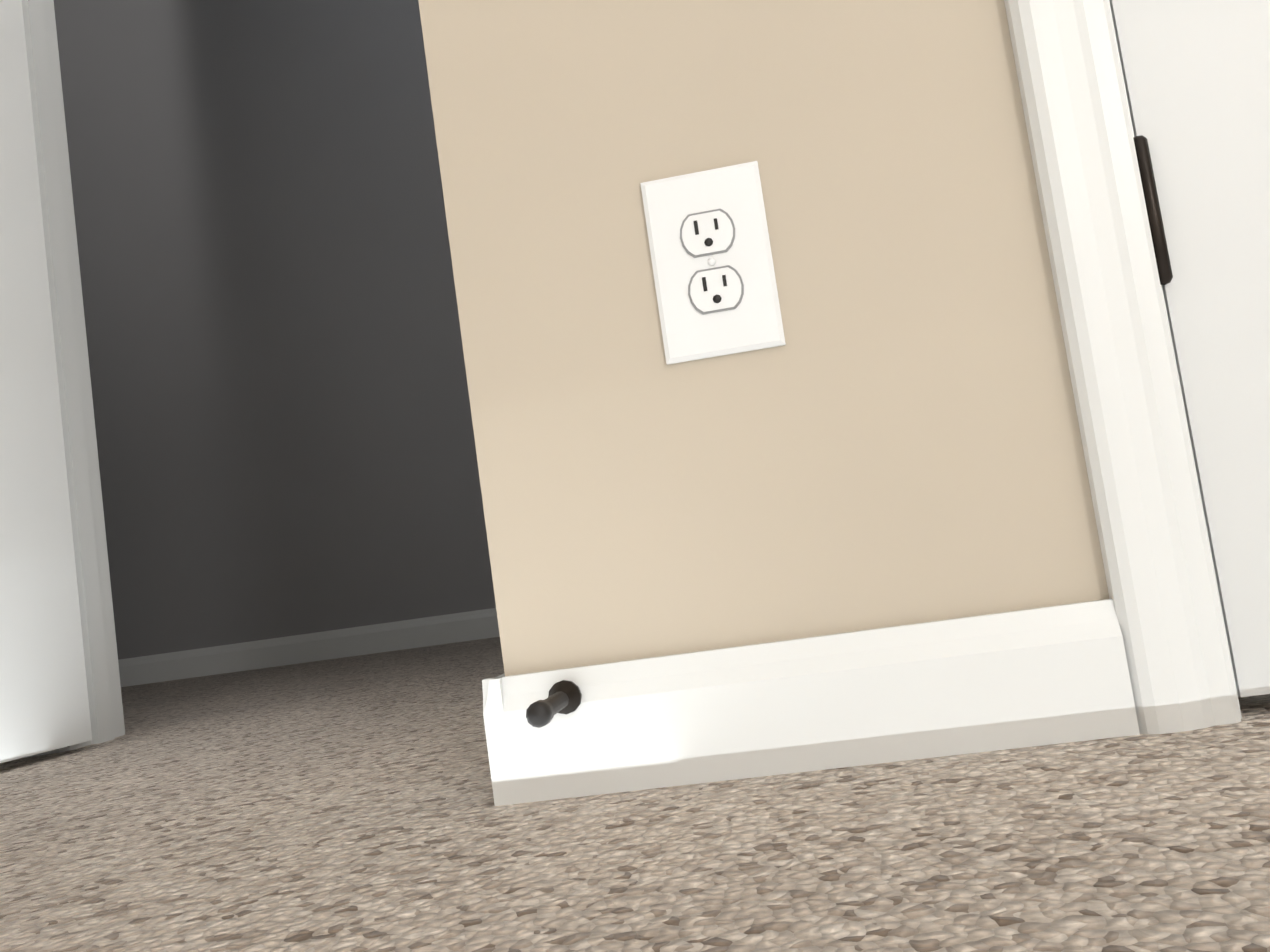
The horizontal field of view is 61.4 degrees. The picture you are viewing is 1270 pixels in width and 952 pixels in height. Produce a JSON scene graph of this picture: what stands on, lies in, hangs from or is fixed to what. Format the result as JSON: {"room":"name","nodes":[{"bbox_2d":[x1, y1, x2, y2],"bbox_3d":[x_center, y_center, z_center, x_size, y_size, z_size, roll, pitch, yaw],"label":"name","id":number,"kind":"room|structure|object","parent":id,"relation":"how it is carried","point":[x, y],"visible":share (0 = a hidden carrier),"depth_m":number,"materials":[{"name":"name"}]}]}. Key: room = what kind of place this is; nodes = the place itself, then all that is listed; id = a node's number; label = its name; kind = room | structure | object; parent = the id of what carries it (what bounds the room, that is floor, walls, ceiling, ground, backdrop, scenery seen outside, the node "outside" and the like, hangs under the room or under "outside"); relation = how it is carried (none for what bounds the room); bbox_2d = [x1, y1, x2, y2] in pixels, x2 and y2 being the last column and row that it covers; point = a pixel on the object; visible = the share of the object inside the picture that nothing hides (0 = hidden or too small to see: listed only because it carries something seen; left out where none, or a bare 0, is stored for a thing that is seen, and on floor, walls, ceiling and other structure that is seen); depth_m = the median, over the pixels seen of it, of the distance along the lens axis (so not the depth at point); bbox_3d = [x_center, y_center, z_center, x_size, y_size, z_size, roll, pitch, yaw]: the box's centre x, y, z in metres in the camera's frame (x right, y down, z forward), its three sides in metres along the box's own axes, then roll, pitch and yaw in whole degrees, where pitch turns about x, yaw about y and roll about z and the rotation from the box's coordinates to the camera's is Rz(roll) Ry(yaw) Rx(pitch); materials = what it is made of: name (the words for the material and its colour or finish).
{"room":"home hallway","nodes":[
{"label":"home hallway","id":0,"kind":"room"},
{"bbox_2d":[54,0,495,659],"bbox_3d":[-0.380,-0.768,3.185,5.840,2.440,0.120,-9,-5,8],"label":"wall","id":1,"kind":"structure","parent":0,"point":[284,424],"depth_m":3.19,"materials":[{"name":"grey paint"}]},
{"bbox_2d":[118,608,499,686],"bbox_3d":[-0.227,0.391,3.020,5.600,0.082,0.014,-9,-5,8],"label":"baseboard","id":2,"kind":"structure","parent":1,"relation":"attached to","point":[478,624],"depth_m":3.11,"materials":[{"name":"white wood"}]},
{"bbox_2d":[0,637,1269,951],"bbox_3d":[-0.624,0.307,0.281,5.840,0.100,5.790,-9,-5,8],"label":"floor","id":3,"kind":"structure","parent":0,"point":[340,805],"depth_m":0.56,"materials":[{"name":"carpet"}]},
{"bbox_2d":[418,0,1109,675],"bbox_3d":[0.934,-1.139,0.985,2.310,2.440,0.660,-9,-5,8],"label":"wall","id":4,"kind":"structure","parent":0,"point":[888,434],"depth_m":0.71,"materials":[{"name":"paint"}]},
{"bbox_2d":[640,161,785,364],"bbox_3d":[0.051,-0.143,0.716,0.080,0.126,0.007,-9,-5,8],"label":"electrical outlet","id":5,"kind":"object","parent":4,"relation":"attached to","point":[713,266],"visible":1,"depth_m":0.71,"materials":[{"name":"white plastic"}]},
{"bbox_2d":[482,599,1139,805],"bbox_3d":[0.114,0.145,0.684,0.383,0.082,0.014,-9,-5,8],"label":"baseboard","id":6,"kind":"structure","parent":4,"relation":"attached to","point":[1050,675],"depth_m":0.68,"materials":[{"name":"white wood"}]},
{"bbox_2d":[526,680,581,727],"bbox_3d":[-0.051,0.142,0.662,0.022,0.022,0.080,-9,-5,8],"label":"door stop","id":7,"kind":"object","parent":6,"relation":"attached to","point":[564,696],"visible":1,"depth_m":0.67,"materials":[{"name":"brown metal"}]},
{"bbox_2d":[1004,0,1241,733],"bbox_3d":[0.979,-1.006,0.686,1.654,2.114,0.139,-9,-5,8],"label":"trim","id":8,"kind":"structure","parent":4,"relation":"attached to","point":[1161,580],"depth_m":0.66,"materials":[{"name":"white wood"}]},
{"bbox_2d":[1109,0,1269,696],"bbox_3d":[0.599,-0.925,0.677,0.767,2.036,0.097,-9,-5,8],"label":"closet door","id":9,"kind":"structure","parent":4,"relation":"in","point":[1196,74],"depth_m":0.68,"materials":[{"name":"white wood"}]},
{"bbox_3d":[-0.619,-0.869,1.596,5.840,2.440,0.120,-9,-5,8],"label":"wall","id":10,"kind":"structure","parent":0,"visible":0},
{"bbox_2d":[0,0,91,762],"bbox_3d":[-1.003,-0.654,1.189,0.159,2.030,0.762,-9,-5,16],"label":"hall door","id":11,"kind":"structure","parent":10,"relation":"in","point":[44,703],"depth_m":1.44,"materials":[{"name":"white wood"}]},
{"bbox_2d":[22,0,124,757],"bbox_3d":[-0.547,-0.716,1.575,0.888,2.114,0.158,-9,-5,8],"label":"door frame","id":12,"kind":"structure","parent":10,"relation":"attached to","point":[87,520],"depth_m":1.60,"materials":[{"name":"white wood"}]}
]}

